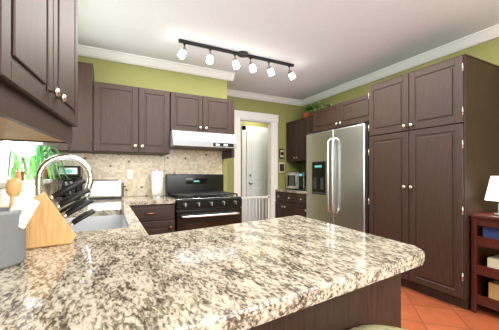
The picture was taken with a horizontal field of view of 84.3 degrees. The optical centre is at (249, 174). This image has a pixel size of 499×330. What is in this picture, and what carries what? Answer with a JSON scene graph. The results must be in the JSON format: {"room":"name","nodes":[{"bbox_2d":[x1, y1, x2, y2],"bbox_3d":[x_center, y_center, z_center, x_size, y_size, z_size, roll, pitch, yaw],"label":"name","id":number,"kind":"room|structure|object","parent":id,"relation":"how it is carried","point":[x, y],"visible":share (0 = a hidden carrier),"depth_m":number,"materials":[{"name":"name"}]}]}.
{"room":"kitchen","nodes":[
{"label":"kitchen","id":0,"kind":"room"},
{"bbox_2d":[0,154,48,188],"bbox_3d":[-0.791,-0.120,0.186,0.120,2.560,7.690,0,0,-27],"label":"wall","id":1,"kind":"structure","parent":0,"point":[47,176],"depth_m":2.78,"materials":[{"name":"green paint"}]},
{"bbox_2d":[0,183,51,206],"bbox_3d":[-1.731,0.167,2.182,0.008,0.173,1.560,0,0,-27],"label":"backsplash","id":2,"kind":"structure","parent":1,"relation":"attached to","point":[29,191],"depth_m":2.06,"materials":[{"name":"tile"}]},
{"bbox_2d":[0,0,77,143],"bbox_3d":[-0.633,-0.605,0.463,0.404,0.870,2.160,0,0,-27],"label":"upper cabinet","id":3,"kind":"object","parent":1,"relation":"attached to","point":[38,70],"visible":1,"depth_m":1.01,"materials":[{"name":"brown wood"}]},
{"bbox_2d":[49,56,226,196],"bbox_3d":[-1.397,-0.120,3.733,2.020,2.560,0.820,0,0,-27],"label":"wall","id":4,"kind":"structure","parent":0,"point":[111,72],"depth_m":3.41,"materials":[{"name":"green paint"}]},
{"bbox_2d":[50,149,221,196],"bbox_3d":[-1.240,-0.035,3.343,1.937,0.575,0.008,0,0,-27],"label":"backsplash","id":5,"kind":"structure","parent":4,"relation":"attached to","point":[111,166],"depth_m":3.32,"materials":[{"name":"tile"}]},
{"bbox_2d":[127,169,132,178],"bbox_3d":[-1.409,-0.010,3.248,0.070,0.114,0.008,0,0,-27],"label":"wall outlet plate","id":6,"kind":"object","parent":5,"relation":"attached to","point":[129,173],"visible":0.46,"depth_m":3.24,"materials":[{"name":"white plastic"}]},
{"bbox_2d":[43,61,233,158],"bbox_3d":[-1.136,-0.675,3.181,1.976,0.910,0.392,0,0,-27],"label":"upper cabinet","id":7,"kind":"object","parent":4,"relation":"attached to","point":[120,119],"visible":0.83,"depth_m":2.96,"materials":[{"name":"brown wood"}]},
{"bbox_2d":[170,130,236,150],"bbox_3d":[-0.605,-0.408,3.390,0.756,0.174,0.502,0,0,-27],"label":"range hood","id":8,"kind":"object","parent":7,"relation":"attached to","point":[187,140],"visible":0.94,"depth_m":3.19,"materials":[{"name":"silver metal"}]},
{"bbox_2d":[78,44,234,80],"bbox_3d":[-1.111,-1.355,3.369,2.017,0.090,0.087,0,0,-27],"label":"crown molding","id":9,"kind":"structure","parent":4,"relation":"attached to","point":[86,51],"depth_m":3.32,"materials":[{"name":"white wood"}]},
{"bbox_2d":[241,121,267,222],"bbox_3d":[-0.022,-0.120,5.286,1.840,2.560,0.700,0,0,-27],"label":"wall","id":10,"kind":"structure","parent":0,"point":[254,124],"depth_m":5.50,"materials":[{"name":"green paint"}]},
{"bbox_2d":[242,126,267,222],"bbox_3d":[0.274,0.090,5.683,0.947,2.140,0.018,0,0,-27],"label":"door frame","id":11,"kind":"structure","parent":10,"relation":"attached to","point":[251,128],"depth_m":5.48,"materials":[{"name":"white wood"}]},
{"bbox_2d":[246,131,267,221],"bbox_3d":[0.301,0.134,5.642,0.780,2.028,0.110,0,0,-27],"label":"entry door","id":12,"kind":"structure","parent":10,"relation":"in","point":[256,163],"depth_m":5.58,"materials":[{"name":"white wood"}]},
{"bbox_2d":[227,96,301,192],"bbox_3d":[0.164,-0.120,4.921,1.840,2.560,0.120,0,0,-27],"label":"wall","id":13,"kind":"structure","parent":0,"point":[285,113],"depth_m":5.05,"materials":[{"name":"green paint"}]},
{"bbox_2d":[241,195,268,222],"bbox_3d":[0.091,0.760,4.887,0.600,0.800,0.025,0,0,-27],"label":"gate","id":14,"kind":"object","parent":13,"relation":"attached to","point":[254,197],"visible":0.46,"depth_m":4.87,"materials":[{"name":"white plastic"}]},
{"bbox_2d":[234,110,277,218],"bbox_3d":[0.097,0.035,4.875,0.890,2.250,0.151,0,0,-27],"label":"door frame","id":15,"kind":"structure","parent":13,"relation":"attached to","point":[271,120],"depth_m":4.96,"materials":[{"name":"white"}]},
{"bbox_2d":[227,89,301,105],"bbox_3d":[0.162,-1.355,4.804,1.730,0.090,0.087,0,0,-27],"label":"crown molding","id":16,"kind":"structure","parent":13,"relation":"attached to","point":[232,93],"depth_m":4.83,"materials":[{"name":"white wood"}]},
{"bbox_2d":[279,149,283,158],"bbox_3d":[0.590,-0.390,5.053,0.100,0.180,0.025,0,0,-27],"label":"picture frame","id":17,"kind":"object","parent":13,"relation":"attached to","point":[281,151],"depth_m":5.04,"materials":[{"name":"black"}]},
{"bbox_2d":[279,162,284,172],"bbox_3d":[0.592,-0.135,5.050,0.120,0.190,0.030,0,0,-27],"label":"picture frame","id":18,"kind":"object","parent":13,"relation":"attached to","point":[281,164],"depth_m":5.05,"materials":[{"name":"black"}]},
{"bbox_2d":[78,0,498,99],"bbox_3d":[0.823,-1.430,1.402,4.100,0.060,8.390,0,0,-27],"label":"ceiling","id":19,"kind":"structure","parent":0,"point":[323,45],"depth_m":2.71,"materials":[{"name":"white paint"}]},
{"bbox_2d":[178,39,295,79],"bbox_3d":[-0.083,-1.298,3.162,1.478,0.201,0.138,0,0,-27],"label":"spotlights","id":20,"kind":"object","parent":19,"relation":"attached to","point":[209,60],"visible":1,"depth_m":3.11,"materials":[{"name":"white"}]},
{"bbox_2d":[302,37,498,171],"bbox_3d":[2.596,-0.120,2.305,0.120,2.560,8.390,0,0,-27],"label":"wall","id":21,"kind":"structure","parent":0,"point":[487,51],"depth_m":3.29,"materials":[{"name":"green paint"}]},
{"bbox_2d":[286,115,313,161],"bbox_3d":[1.044,-0.605,4.763,0.407,0.730,0.951,0,0,-27],"label":"upper cabinet","id":22,"kind":"object","parent":21,"relation":"attached to","point":[298,131],"visible":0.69,"depth_m":4.79,"materials":[{"name":"brown wood"}]},
{"bbox_2d":[302,102,333,117],"bbox_3d":[1.209,-1.089,4.431,0.221,0.236,1.157,0,0,-27],"label":"planter","id":23,"kind":"object","parent":22,"relation":"on","point":[308,108],"visible":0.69,"depth_m":4.69,"materials":[{"name":"ceramic"}]},
{"bbox_2d":[313,94,368,132],"bbox_3d":[1.432,-0.605,3.814,0.577,0.730,1.084,0,0,-27],"label":"upper cabinet","id":24,"kind":"object","parent":21,"relation":"attached to","point":[352,112],"visible":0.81,"depth_m":3.65,"materials":[{"name":"brown wood"}]},
{"bbox_2d":[302,24,498,106],"bbox_3d":[2.664,-1.355,1.946,0.087,0.090,7.450,0,0,-27],"label":"crown molding","id":25,"kind":"structure","parent":21,"relation":"attached to","point":[481,36],"depth_m":3.27,"materials":[{"name":"white wood"}]},
{"bbox_2d":[401,285,498,329],"bbox_3d":[0.823,1.190,1.402,4.100,0.060,8.390,0,0,-27],"label":"floor","id":26,"kind":"structure","parent":0,"point":[420,311],"depth_m":2.28,"materials":[{"name":"tile"}]},
{"bbox_2d":[165,174,241,231],"bbox_3d":[-0.554,0.575,3.291,0.756,1.170,0.709,0,0,-27],"label":"stove","id":27,"kind":"object","parent":26,"relation":"on","point":[204,200],"visible":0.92,"depth_m":3.12,"materials":[{"name":"black metal"}]},
{"bbox_2d":[0,195,424,329],"bbox_3d":[-0.655,0.708,1.864,1.636,0.905,3.176,0,0,-27],"label":"countertop","id":28,"kind":"structure","parent":26,"relation":"on","point":[133,263],"depth_m":0.77,"materials":[{"name":"beige stone"}]},
{"bbox_2d":[0,178,38,269],"bbox_3d":[-0.724,0.059,0.776,0.229,0.391,0.152,0,0,-27],"label":"utensil crock","id":29,"kind":"object","parent":28,"relation":"on","point":[16,216],"visible":1,"depth_m":0.78,"materials":[{"name":"grey ceramic"}]},
{"bbox_2d":[26,179,94,248],"bbox_3d":[-0.714,0.134,1.029,0.245,0.240,0.081,0,0,-37],"label":"knife block","id":30,"kind":"object","parent":28,"relation":"on","point":[47,225],"visible":0.96,"depth_m":0.99,"materials":[{"name":"brown wood"}]},
{"bbox_2d":[35,154,93,199],"bbox_3d":[-0.968,0.071,1.424,0.280,0.366,0.158,0,0,-27],"label":"faucet","id":31,"kind":"object","parent":28,"relation":"on","point":[46,163],"visible":0.56,"depth_m":1.44,"materials":[{"name":"silver metal"}]},
{"bbox_2d":[55,166,82,200],"bbox_3d":[-1.823,0.082,2.796,0.210,0.345,0.263,0,0,-27],"label":"coffee maker","id":32,"kind":"object","parent":28,"relation":"on","point":[74,173],"visible":0.67,"depth_m":2.73,"materials":[{"name":"black plastic"}]},
{"bbox_2d":[89,180,125,199],"bbox_3d":[-1.530,0.152,2.964,0.365,0.203,0.230,0,0,-27],"label":"toaster","id":33,"kind":"object","parent":28,"relation":"on","point":[106,189],"visible":0.75,"depth_m":2.86,"materials":[{"name":"silver metal"}]},
{"bbox_2d":[150,169,163,196],"bbox_3d":[-1.075,0.090,3.212,0.150,0.327,0.150,0,0,-27],"label":"paper towel holder","id":34,"kind":"object","parent":28,"relation":"on","point":[157,183],"visible":1,"depth_m":3.16,"materials":[{"name":"white paper"}]},
{"bbox_2d":[275,189,306,217],"bbox_3d":[0.932,0.657,4.707,0.657,1.005,0.951,0,0,-27],"label":"base cabinet","id":35,"kind":"object","parent":26,"relation":"on","point":[290,202],"visible":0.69,"depth_m":4.57,"materials":[{"name":"wood"}]},
{"bbox_2d":[286,172,306,189],"bbox_3d":[0.926,0.103,4.860,0.417,0.300,0.500,0,0,-27],"label":"microwave","id":36,"kind":"object","parent":35,"relation":"on","point":[296,180],"visible":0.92,"depth_m":4.72,"materials":[{"name":"silver metal"}]},
{"bbox_2d":[307,122,369,233],"bbox_3d":[1.343,0.273,3.765,0.728,1.775,1.046,0,0,-27],"label":"fridge","id":37,"kind":"object","parent":26,"relation":"on","point":[338,177],"visible":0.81,"depth_m":3.49,"materials":[{"name":"grey metal"}]},
{"bbox_2d":[350,325,405,329],"bbox_3d":[0.386,0.810,0.707,0.328,0.704,0.328,0,0,-27],"label":"stool","id":38,"kind":"object","parent":26,"relation":"on","point":[373,327],"visible":0.94,"depth_m":0.83,"materials":[{"name":"fabric"}]},
{"bbox_2d":[368,53,498,309],"bbox_3d":[1.853,0.066,2.879,0.677,2.188,0.956,0,0,-27],"label":"pantry","id":39,"kind":"object","parent":26,"relation":"on","point":[433,149],"visible":0.9,"depth_m":2.54,"materials":[{"name":"brown wood"}]},
{"bbox_2d":[470,211,498,312],"bbox_3d":[2.205,0.745,2.296,0.565,0.830,0.380,0,0,-27],"label":"bookcase","id":40,"kind":"object","parent":26,"relation":"on","point":[484,259],"visible":1,"depth_m":2.31,"materials":[{"name":"red wood"}]},
{"bbox_2d":[484,176,498,215],"bbox_3d":[2.071,0.169,2.256,0.230,0.320,0.230,0,0,-27],"label":"table lamp","id":41,"kind":"object","parent":40,"relation":"on","point":[492,193],"visible":1,"depth_m":2.24,"materials":[{"name":"white fabric"}]},
{"label":"outside","id":42,"kind":"structure","parent":0,"visible":0},
{"bbox_2d":[0,141,53,187],"bbox_3d":[-1.747,-0.410,2.107,0.220,1.000,1.400,0,0,-27],"label":"window","id":43,"kind":"structure","parent":42,"point":[23,148],"depth_m":2.09,"materials":[{"name":"white glass"}]},
{"bbox_2d":[7,150,36,180],"bbox_3d":[-1.473,-0.058,1.844,0.185,0.195,0.342,0,0,-27],"label":"plant","id":44,"kind":"object","parent":43,"relation":"on","point":[18,173],"visible":0.83,"depth_m":1.78,"materials":[{"name":"green plant"}]},
{"bbox_2d":[28,144,67,179],"bbox_3d":[-1.668,-0.115,2.352,0.332,0.308,0.644,0,0,-27],"label":"plant","id":45,"kind":"object","parent":43,"relation":"on","point":[37,159],"visible":0.77,"depth_m":2.29,"materials":[{"name":"green plant"}]}
]}

